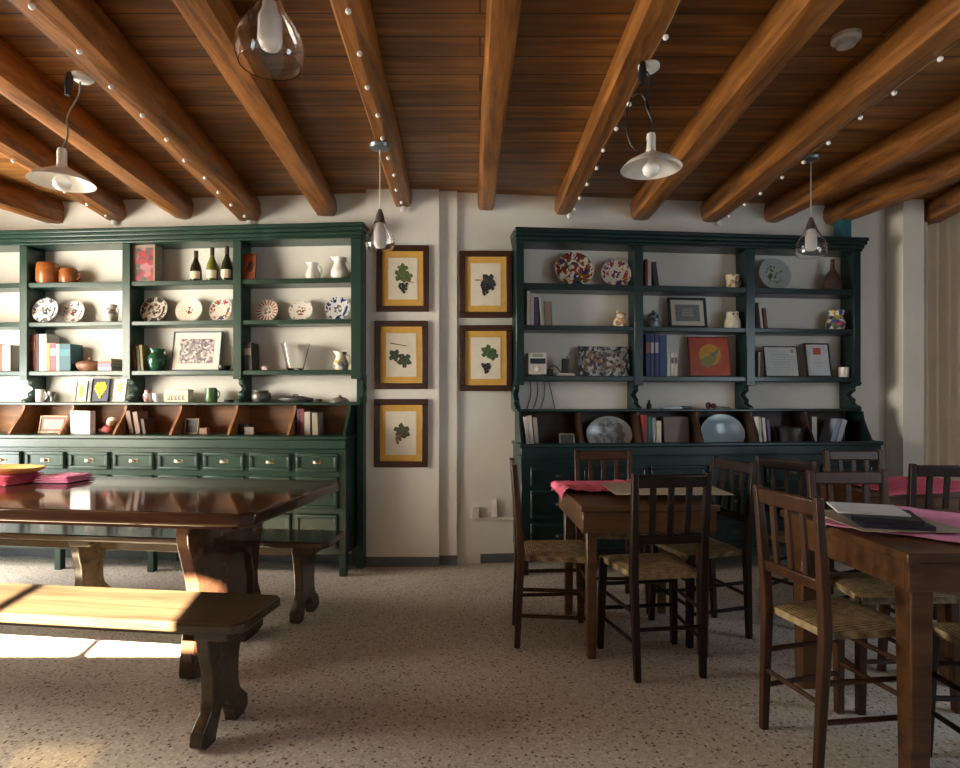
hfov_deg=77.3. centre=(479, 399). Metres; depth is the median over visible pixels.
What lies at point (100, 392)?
framed picture
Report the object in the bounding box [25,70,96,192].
pendant lamp
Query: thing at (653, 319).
jar
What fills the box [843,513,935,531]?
menu
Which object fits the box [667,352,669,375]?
book
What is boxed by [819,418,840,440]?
book
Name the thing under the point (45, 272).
crock
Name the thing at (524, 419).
book
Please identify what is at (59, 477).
folded cloth
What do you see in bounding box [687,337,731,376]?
framed picture
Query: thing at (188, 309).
plate
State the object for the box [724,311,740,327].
jar
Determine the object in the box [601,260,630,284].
plate
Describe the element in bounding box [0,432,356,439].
countertop
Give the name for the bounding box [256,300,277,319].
plate
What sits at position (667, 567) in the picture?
chair
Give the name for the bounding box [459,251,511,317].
framed print
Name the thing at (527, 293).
book
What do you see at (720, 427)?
plate
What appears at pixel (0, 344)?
book
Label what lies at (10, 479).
folded cloth
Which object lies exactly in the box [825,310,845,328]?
jar
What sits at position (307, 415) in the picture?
book
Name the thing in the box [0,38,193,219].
ceiling beam
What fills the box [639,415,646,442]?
book
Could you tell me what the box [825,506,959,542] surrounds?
tablecloth
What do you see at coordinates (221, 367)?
bowl
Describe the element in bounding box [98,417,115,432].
doll
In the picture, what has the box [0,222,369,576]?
dresser
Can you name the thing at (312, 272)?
pitcher
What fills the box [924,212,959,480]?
curtain
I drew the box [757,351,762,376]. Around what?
book
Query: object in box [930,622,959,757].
chair
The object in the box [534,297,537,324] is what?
book
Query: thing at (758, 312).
book
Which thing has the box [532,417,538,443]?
book
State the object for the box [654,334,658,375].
book
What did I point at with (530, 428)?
book
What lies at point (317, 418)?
book
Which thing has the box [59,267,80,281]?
mug
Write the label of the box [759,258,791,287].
plate
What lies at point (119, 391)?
framed picture
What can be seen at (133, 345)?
book
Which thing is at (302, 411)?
book
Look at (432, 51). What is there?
ceiling
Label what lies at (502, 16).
ceiling beam
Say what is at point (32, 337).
book
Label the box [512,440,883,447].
countertop
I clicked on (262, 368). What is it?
dish
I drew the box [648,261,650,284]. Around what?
book
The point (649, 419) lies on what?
book
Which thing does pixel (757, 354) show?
book
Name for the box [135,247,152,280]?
picture
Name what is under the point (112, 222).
string lights
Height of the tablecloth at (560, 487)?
0.081 m
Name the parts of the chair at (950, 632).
leg, seat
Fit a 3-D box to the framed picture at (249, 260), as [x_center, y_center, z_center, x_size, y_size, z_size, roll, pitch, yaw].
[-1.692,-0.978,4.405,0.102,0.197,0.046,0,0,5]
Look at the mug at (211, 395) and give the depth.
4.43 m
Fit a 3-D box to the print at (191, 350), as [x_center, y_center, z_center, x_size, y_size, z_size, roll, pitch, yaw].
[-2.135,-0.369,4.522,0.270,0.191,0.002,0,-9,5]
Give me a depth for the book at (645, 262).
4.46 m
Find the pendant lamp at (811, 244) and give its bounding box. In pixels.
[795,153,827,258]
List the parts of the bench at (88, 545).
leg, rail, seat, leg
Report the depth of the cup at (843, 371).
4.64 m
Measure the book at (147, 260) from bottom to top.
0.272 m
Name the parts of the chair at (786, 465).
leg, rail, seat, rail, leg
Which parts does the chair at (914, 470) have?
leg, leg, rail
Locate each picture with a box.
[38,415,67,432]
[74,381,88,401]
[90,379,110,401]
[111,379,127,401]
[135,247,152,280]
[170,331,222,369]
[184,418,199,433]
[243,254,257,278]
[559,433,574,442]
[667,297,707,326]
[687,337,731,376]
[762,346,799,376]
[803,343,831,376]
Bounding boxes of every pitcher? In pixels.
[305,262,322,277]
[330,256,350,277]
[332,350,350,369]
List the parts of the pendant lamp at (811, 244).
cord, lamp shade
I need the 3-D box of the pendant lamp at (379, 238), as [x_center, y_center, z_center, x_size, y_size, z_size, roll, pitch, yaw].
[-0.545,-1.111,3.270,0.158,0.576,0.158,0,0,0]
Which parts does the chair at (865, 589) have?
leg, rail, leg, leg, seat, leg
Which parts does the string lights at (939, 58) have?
bulb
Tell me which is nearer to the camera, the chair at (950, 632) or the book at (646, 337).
the chair at (950, 632)
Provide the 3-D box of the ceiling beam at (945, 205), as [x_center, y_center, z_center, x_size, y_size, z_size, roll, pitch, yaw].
[2.974,-1.467,1.804,0.156,0.158,6.239,0,0,11]
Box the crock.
[35,262,59,282]
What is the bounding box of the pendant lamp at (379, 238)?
[365,140,394,251]
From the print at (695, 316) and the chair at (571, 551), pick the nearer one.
the chair at (571, 551)
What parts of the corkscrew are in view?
handle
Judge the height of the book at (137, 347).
0.186 m
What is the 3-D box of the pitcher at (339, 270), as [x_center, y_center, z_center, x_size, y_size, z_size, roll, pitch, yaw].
[-1.023,-0.966,4.385,0.135,0.176,0.135,0,0,-40]
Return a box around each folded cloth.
[0,472,46,485]
[33,473,95,482]
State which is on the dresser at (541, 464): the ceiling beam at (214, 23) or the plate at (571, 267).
the plate at (571, 267)
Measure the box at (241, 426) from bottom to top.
0.075 m
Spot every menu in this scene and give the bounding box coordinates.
[827,502,910,516]
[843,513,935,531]
[846,509,924,525]
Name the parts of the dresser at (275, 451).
drawer, handle, drawer, leg, drawer, drawer, drawer, drawer, handle, leg, leg, drawer, drawer, handle, cornice, drawer, drawer, drawer, drawer, handle, drawer, drawer, drawer, drawer, leg, leg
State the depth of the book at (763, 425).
4.45 m
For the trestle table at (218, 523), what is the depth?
2.70 m
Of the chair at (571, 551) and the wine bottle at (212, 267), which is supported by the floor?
the chair at (571, 551)
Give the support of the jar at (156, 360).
on the dresser at (275, 451)
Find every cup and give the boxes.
[35,389,47,401]
[152,393,161,401]
[838,367,849,376]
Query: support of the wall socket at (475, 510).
attached to the wall
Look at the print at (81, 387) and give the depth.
4.57 m
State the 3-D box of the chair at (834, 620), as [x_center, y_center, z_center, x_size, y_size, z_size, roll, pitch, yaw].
[1.252,0.768,2.135,0.406,0.906,0.364,0,0,-12]
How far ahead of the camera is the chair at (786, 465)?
3.29 m
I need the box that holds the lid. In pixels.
[330,395,349,401]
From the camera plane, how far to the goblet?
4.55 m
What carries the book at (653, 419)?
on the dresser at (541, 464)
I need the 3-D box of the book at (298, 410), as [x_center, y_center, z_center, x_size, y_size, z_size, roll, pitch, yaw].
[-1.292,0.155,4.348,0.021,0.184,0.125,0,0,4]
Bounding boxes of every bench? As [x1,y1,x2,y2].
[0,523,344,623]
[0,583,279,749]
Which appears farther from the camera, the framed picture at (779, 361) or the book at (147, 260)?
the framed picture at (779, 361)
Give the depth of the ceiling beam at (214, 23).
2.80 m
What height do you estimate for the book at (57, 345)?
0.204 m
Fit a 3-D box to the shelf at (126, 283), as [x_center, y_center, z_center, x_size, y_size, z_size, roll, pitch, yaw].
[-2.575,-0.860,4.521,3.476,0.036,0.184,0,0,5]
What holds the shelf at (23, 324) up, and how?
attached to the dresser at (275, 451)
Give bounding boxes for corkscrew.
[705,402,729,408]
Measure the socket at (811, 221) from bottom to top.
0.080 m
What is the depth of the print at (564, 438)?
4.34 m
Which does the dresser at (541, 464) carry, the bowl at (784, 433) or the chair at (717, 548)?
the bowl at (784, 433)
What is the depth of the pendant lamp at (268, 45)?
1.71 m
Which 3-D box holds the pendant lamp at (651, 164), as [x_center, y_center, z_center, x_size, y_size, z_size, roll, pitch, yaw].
[0.713,-1.162,2.500,0.250,0.463,0.250,0,0,0]
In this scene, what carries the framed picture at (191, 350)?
on the dresser at (275, 451)
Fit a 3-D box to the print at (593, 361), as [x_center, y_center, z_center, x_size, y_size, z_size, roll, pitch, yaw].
[0.930,-0.290,4.511,0.320,0.159,0.006,0,-10,-6]
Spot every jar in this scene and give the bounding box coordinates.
[147,348,166,370]
[644,310,661,326]
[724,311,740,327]
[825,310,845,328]
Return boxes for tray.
[0,464,44,474]
[578,346,629,375]
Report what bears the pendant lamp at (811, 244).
hanging from the ceiling
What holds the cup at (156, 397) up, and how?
on the dresser at (275, 451)
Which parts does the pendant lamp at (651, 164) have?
cord, bulb, lamp shade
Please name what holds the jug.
on the dresser at (275, 451)
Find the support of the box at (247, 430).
on the dresser at (275, 451)
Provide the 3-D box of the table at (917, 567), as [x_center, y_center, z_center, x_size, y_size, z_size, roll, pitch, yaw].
[1.712,0.850,2.260,0.775,0.740,0.760,0,0,-2]
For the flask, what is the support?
on the dresser at (541, 464)
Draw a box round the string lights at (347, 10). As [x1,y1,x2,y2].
[345,0,406,211]
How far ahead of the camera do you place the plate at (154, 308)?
4.53 m
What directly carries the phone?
on the dresser at (541, 464)
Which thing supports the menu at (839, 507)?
on the menu at (914, 519)
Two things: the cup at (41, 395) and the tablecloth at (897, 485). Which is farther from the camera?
the cup at (41, 395)
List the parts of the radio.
control panel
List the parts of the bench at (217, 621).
rail, seat, leg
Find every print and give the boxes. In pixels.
[43,419,63,428]
[76,382,86,399]
[178,339,214,363]
[185,420,197,431]
[374,321,427,388]
[374,399,427,466]
[376,245,428,311]
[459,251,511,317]
[459,325,511,390]
[561,435,573,442]
[583,351,624,371]
[675,304,699,320]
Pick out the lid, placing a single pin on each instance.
(339, 398)
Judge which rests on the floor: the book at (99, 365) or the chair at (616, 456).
the chair at (616, 456)
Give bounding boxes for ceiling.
[0,0,959,205]
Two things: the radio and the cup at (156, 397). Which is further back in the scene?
the cup at (156, 397)
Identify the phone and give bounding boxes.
[554,356,574,375]
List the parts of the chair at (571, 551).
leg, leg, seat, leg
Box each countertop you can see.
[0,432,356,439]
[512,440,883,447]
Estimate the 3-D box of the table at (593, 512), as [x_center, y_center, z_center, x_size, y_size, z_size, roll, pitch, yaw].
[0.782,0.855,3.140,0.655,0.730,0.700,0,0,-2]
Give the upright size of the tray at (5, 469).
0.032 m
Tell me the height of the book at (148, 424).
0.112 m
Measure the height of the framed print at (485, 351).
0.488 m
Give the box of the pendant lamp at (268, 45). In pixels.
[234,0,304,80]
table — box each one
[0,475,338,678]
[559,488,719,658]
[780,509,959,767]
[806,482,959,609]
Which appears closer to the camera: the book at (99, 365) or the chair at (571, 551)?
the chair at (571, 551)
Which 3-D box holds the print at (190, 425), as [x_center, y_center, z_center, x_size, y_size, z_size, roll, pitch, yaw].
[-2.102,0.191,4.381,0.091,0.094,0.006,0,-12,5]
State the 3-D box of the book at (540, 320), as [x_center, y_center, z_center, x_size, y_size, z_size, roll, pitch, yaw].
[0.437,-0.640,4.436,0.032,0.195,0.125,0,0,-6]
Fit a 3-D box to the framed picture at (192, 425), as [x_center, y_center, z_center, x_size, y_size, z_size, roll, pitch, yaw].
[-2.102,0.191,4.379,0.109,0.112,0.038,0,0,5]
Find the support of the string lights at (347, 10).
attached to the ceiling beam at (361, 10)
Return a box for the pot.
[251,390,270,401]
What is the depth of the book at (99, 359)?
4.46 m
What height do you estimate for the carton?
0.168 m
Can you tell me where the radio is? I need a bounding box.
[526,352,546,375]
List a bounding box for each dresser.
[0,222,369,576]
[510,227,883,575]
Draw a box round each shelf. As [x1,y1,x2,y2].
[0,278,350,292]
[0,319,350,329]
[0,370,350,376]
[0,402,362,404]
[513,408,861,411]
[524,283,852,298]
[524,325,852,335]
[524,376,852,382]
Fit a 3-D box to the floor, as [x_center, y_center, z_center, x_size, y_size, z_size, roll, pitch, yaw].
[-0.050,1.270,1.875,9.100,0.100,6.650,0,0,0]
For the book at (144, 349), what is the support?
on the dresser at (275, 451)
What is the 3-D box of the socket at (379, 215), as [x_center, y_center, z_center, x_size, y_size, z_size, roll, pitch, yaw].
[-0.545,-1.003,3.270,0.052,0.080,0.052,0,0,0]
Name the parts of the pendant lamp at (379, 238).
lamp shade, cord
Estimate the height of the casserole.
0.106 m
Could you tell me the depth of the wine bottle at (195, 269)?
4.44 m
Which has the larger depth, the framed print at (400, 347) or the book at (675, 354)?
the book at (675, 354)
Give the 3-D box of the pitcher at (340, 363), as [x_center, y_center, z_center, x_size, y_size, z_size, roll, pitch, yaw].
[-1.016,-0.291,4.384,0.113,0.147,0.113,0,0,-40]
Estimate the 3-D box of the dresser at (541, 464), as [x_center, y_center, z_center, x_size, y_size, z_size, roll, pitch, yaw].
[1.601,-0.006,4.453,2.728,2.452,0.387,0,0,-6]
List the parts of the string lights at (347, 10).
bulb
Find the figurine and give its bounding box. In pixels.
[613,310,628,325]
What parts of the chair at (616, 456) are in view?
leg, leg, rail, seat, leg, leg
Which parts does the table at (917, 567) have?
leg, leg, leg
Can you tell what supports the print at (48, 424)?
attached to the framed picture at (48, 423)
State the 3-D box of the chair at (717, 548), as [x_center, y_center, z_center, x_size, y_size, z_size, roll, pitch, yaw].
[1.175,0.768,3.182,0.406,0.906,0.414,0,0,-12]
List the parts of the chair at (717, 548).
leg, leg, seat, leg, rail, rail, leg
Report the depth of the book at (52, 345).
4.51 m
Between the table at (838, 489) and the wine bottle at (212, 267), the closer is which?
the table at (838, 489)
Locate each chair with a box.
[509,458,585,648]
[574,450,649,614]
[596,472,711,682]
[648,456,757,648]
[753,484,896,767]
[755,455,860,601]
[806,469,959,714]
[823,450,882,593]
[893,463,959,619]
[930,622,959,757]
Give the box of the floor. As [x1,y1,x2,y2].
[0,555,959,767]
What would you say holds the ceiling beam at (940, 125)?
attached to the ceiling
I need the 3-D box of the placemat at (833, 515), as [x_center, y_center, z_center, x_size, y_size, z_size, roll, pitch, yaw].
[1.527,0.456,2.275,0.370,0.003,0.400,0,0,3]
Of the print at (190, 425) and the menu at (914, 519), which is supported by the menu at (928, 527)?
the menu at (914, 519)
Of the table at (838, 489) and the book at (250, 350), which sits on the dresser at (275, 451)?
the book at (250, 350)
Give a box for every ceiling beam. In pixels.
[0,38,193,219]
[0,113,125,220]
[0,179,64,223]
[8,0,260,220]
[172,0,336,215]
[330,0,411,206]
[478,0,521,210]
[554,0,680,214]
[630,0,843,219]
[700,0,959,221]
[764,96,959,222]
[823,150,959,224]
[924,183,959,224]
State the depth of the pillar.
4.62 m
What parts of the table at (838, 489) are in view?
leg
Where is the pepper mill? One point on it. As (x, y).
(648, 405)
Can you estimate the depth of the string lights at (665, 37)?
3.08 m
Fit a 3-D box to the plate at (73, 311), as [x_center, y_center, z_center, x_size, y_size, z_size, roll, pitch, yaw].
[-3.102,-0.671,4.577,0.176,0.176,0.042,0,0,4]
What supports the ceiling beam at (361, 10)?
attached to the ceiling
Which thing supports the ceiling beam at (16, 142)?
attached to the ceiling
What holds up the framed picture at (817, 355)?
on the dresser at (541, 464)
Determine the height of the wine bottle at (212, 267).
0.254 m
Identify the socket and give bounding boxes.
[57,147,66,162]
[375,209,383,218]
[469,500,513,519]
[646,132,655,148]
[807,217,814,224]
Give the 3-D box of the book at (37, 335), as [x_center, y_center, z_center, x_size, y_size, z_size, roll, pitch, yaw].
[-3.332,-0.358,4.584,0.025,0.280,0.125,0,0,5]
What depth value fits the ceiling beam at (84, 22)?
2.69 m
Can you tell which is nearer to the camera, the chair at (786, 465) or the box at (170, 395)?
the chair at (786, 465)
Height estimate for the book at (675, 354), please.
0.175 m
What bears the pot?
on the dresser at (275, 451)
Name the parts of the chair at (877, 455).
leg, rail, leg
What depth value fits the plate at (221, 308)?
4.49 m
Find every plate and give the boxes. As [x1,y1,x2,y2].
[32,298,57,321]
[62,301,84,321]
[140,297,167,320]
[175,298,201,320]
[209,298,231,319]
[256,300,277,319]
[289,300,312,318]
[325,297,349,318]
[555,252,593,283]
[586,416,631,442]
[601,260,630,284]
[701,414,744,441]
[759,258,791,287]
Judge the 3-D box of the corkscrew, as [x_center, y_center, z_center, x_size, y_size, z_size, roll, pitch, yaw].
[1.803,0.040,4.552,0.191,0.052,0.036,0,0,-6]
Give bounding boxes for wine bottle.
[190,250,201,279]
[206,247,217,279]
[221,246,232,279]
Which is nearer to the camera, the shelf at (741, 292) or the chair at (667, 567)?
the chair at (667, 567)
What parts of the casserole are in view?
lid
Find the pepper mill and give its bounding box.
[646,400,651,408]
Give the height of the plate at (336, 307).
0.179 m
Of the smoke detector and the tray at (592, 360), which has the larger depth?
the tray at (592, 360)
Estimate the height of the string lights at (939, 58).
0.056 m
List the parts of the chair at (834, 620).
leg, rail, rail, leg, seat, leg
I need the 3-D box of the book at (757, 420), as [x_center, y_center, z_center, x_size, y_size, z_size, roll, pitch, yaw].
[2.072,0.257,4.513,0.049,0.265,0.125,0,0,-6]
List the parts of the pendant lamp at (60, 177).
lamp shade, bulb, cord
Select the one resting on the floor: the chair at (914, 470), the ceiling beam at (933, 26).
the chair at (914, 470)
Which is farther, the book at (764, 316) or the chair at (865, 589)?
the book at (764, 316)
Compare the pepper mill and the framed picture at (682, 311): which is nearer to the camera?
the pepper mill
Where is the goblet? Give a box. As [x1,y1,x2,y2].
[47,392,55,401]
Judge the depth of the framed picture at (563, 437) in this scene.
4.34 m
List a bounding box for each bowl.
[218,365,230,369]
[775,426,804,441]
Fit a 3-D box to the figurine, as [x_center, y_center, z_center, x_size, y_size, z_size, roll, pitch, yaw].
[1.054,-0.609,4.483,0.120,0.132,0.120,0,0,-6]
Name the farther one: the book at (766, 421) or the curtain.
the curtain
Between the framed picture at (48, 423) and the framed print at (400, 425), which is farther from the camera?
the framed picture at (48, 423)
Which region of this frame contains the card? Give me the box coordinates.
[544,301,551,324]
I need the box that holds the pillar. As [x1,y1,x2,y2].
[885,199,923,476]
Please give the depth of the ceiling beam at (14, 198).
4.40 m
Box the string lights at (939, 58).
[717,40,959,225]
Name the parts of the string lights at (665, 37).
bulb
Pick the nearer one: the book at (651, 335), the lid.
the lid
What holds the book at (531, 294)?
on the dresser at (541, 464)
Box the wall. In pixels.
[0,189,884,563]
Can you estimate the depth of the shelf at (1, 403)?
4.37 m
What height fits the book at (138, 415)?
0.164 m
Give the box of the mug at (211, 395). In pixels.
[205,388,219,401]
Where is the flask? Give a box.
[823,259,842,288]
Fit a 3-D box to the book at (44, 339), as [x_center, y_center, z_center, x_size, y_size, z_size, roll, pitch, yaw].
[-3.288,-0.358,4.580,0.057,0.280,0.125,0,0,5]
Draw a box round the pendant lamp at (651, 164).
[620,60,682,179]
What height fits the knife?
0.020 m
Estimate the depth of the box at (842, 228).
4.63 m
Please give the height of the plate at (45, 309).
0.189 m
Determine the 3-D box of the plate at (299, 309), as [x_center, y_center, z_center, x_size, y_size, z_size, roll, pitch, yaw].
[-1.326,-0.663,4.438,0.182,0.160,0.039,0,0,5]
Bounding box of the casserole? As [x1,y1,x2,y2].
[75,357,97,370]
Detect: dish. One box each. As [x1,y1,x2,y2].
[261,367,271,369]
[278,394,313,401]
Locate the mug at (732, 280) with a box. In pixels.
[725,274,740,286]
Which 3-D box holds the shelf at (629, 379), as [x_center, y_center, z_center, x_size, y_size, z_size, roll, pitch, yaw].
[1.577,-0.157,4.553,2.662,0.038,0.184,0,0,-6]
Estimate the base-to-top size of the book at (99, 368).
0.028 m
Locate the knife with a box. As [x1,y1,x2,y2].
[662,406,691,408]
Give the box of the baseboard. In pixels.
[0,547,786,566]
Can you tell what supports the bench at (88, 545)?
on the floor
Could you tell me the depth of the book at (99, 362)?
4.45 m
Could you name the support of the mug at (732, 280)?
on the dresser at (541, 464)
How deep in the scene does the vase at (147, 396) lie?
4.48 m
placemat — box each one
[600,482,733,494]
[825,510,959,532]
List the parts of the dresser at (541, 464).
leg, drawer, drawer, drawer, handle, handle, drawer, drawer, drawer, cornice, drawer, drawer, drawer, handle, drawer, drawer, drawer, handle, drawer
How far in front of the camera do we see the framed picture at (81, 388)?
4.57 m
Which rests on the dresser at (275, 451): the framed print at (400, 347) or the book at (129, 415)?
the book at (129, 415)
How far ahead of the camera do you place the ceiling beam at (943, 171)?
4.13 m
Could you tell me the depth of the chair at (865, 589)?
2.45 m
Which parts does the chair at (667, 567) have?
leg, leg, seat, rail, rail, leg, leg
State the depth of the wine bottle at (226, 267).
4.42 m
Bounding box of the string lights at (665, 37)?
[567,0,680,218]
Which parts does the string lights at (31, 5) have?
bulb, bulb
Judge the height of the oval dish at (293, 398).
0.060 m
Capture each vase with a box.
[143,390,152,401]
[281,342,309,369]
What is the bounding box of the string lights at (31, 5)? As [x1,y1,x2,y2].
[28,0,251,224]
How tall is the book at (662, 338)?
0.308 m
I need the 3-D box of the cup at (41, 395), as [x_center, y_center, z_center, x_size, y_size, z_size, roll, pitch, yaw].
[-3.339,-0.033,4.563,0.081,0.098,0.066,0,0,37]
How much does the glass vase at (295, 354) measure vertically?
0.196 m
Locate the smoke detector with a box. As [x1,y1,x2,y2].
[830,28,861,50]
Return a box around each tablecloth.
[551,479,630,500]
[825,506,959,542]
[854,476,959,495]
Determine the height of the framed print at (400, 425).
0.499 m
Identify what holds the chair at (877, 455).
on the floor
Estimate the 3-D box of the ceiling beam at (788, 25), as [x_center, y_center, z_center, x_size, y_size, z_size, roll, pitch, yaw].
[1.200,-1.462,1.684,0.168,0.168,5.851,0,0,1]
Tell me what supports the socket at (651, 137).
attached to the pendant lamp at (651, 164)
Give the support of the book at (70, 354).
on the dresser at (275, 451)
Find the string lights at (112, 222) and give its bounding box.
[0,151,116,224]
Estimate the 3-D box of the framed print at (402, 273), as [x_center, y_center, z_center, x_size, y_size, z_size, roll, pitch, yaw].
[-0.565,-0.887,4.386,0.381,0.484,0.027,0,0,0]
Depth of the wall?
4.55 m
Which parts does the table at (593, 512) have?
leg, leg, leg, leg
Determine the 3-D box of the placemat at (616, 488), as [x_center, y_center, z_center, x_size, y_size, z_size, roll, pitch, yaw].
[0.926,0.448,3.040,0.560,0.003,0.410,0,0,1]
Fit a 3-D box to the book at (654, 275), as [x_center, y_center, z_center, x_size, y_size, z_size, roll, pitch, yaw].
[1.300,-0.938,4.527,0.058,0.184,0.125,0,0,-6]
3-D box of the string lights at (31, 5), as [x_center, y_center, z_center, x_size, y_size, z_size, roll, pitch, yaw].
[-1.560,-1.337,2.479,0.052,0.047,4.126,0,0,-5]
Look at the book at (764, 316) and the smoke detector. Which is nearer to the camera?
the smoke detector
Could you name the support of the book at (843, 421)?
on the dresser at (541, 464)
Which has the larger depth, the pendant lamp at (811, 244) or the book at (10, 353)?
the book at (10, 353)
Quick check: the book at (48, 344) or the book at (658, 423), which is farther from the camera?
the book at (48, 344)
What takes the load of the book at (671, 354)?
on the dresser at (541, 464)
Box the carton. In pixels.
[70,411,94,433]
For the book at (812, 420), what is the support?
on the dresser at (541, 464)
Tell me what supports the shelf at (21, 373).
attached to the dresser at (275, 451)
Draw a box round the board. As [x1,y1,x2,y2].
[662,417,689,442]
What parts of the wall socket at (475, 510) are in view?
plate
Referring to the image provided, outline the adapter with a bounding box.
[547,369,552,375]
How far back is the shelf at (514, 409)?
4.45 m
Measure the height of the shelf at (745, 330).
0.036 m
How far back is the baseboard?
4.51 m
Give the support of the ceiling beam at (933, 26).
attached to the ceiling
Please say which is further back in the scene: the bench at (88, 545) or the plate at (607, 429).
the plate at (607, 429)
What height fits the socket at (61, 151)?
0.095 m
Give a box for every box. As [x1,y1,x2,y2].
[164,389,192,401]
[199,428,209,433]
[239,424,251,433]
[244,427,254,434]
[834,219,850,236]
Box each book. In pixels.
[0,344,6,370]
[2,345,18,370]
[30,335,35,370]
[36,334,38,370]
[39,334,58,370]
[47,343,49,370]
[50,343,60,370]
[56,344,59,370]
[60,344,82,370]
[98,358,121,361]
[98,361,121,363]
[98,364,121,367]
[98,367,121,370]
[125,410,140,433]
[132,244,162,280]
[132,344,139,370]
[132,411,148,433]
[136,346,140,370]
[139,345,150,370]
[141,418,155,433]
[243,343,258,369]
[297,409,299,434]
[300,409,309,434]
[304,412,315,434]
[312,412,323,434]
[522,416,529,443]
[524,291,529,324]
[526,415,533,443]
[530,293,533,324]
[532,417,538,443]
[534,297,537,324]
[538,299,542,324]
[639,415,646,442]
[643,259,647,284]
[643,334,649,375]
[647,417,651,442]
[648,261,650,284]
[650,334,653,375]
[651,262,658,285]
[652,418,655,442]
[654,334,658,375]
[656,420,660,442]
[659,335,666,375]
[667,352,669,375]
[670,353,673,375]
[674,353,676,375]
[753,416,761,441]
[755,302,762,327]
[755,352,759,376]
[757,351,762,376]
[761,308,767,327]
[761,418,766,441]
[765,420,770,441]
[808,417,816,440]
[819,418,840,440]
[831,418,846,440]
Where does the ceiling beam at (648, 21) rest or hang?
attached to the ceiling
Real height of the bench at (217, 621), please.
0.455 m
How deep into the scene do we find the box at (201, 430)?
4.35 m
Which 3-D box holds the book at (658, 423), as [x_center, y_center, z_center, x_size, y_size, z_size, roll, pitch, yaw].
[1.296,0.271,4.431,0.036,0.237,0.125,0,0,-6]
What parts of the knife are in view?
blade, handle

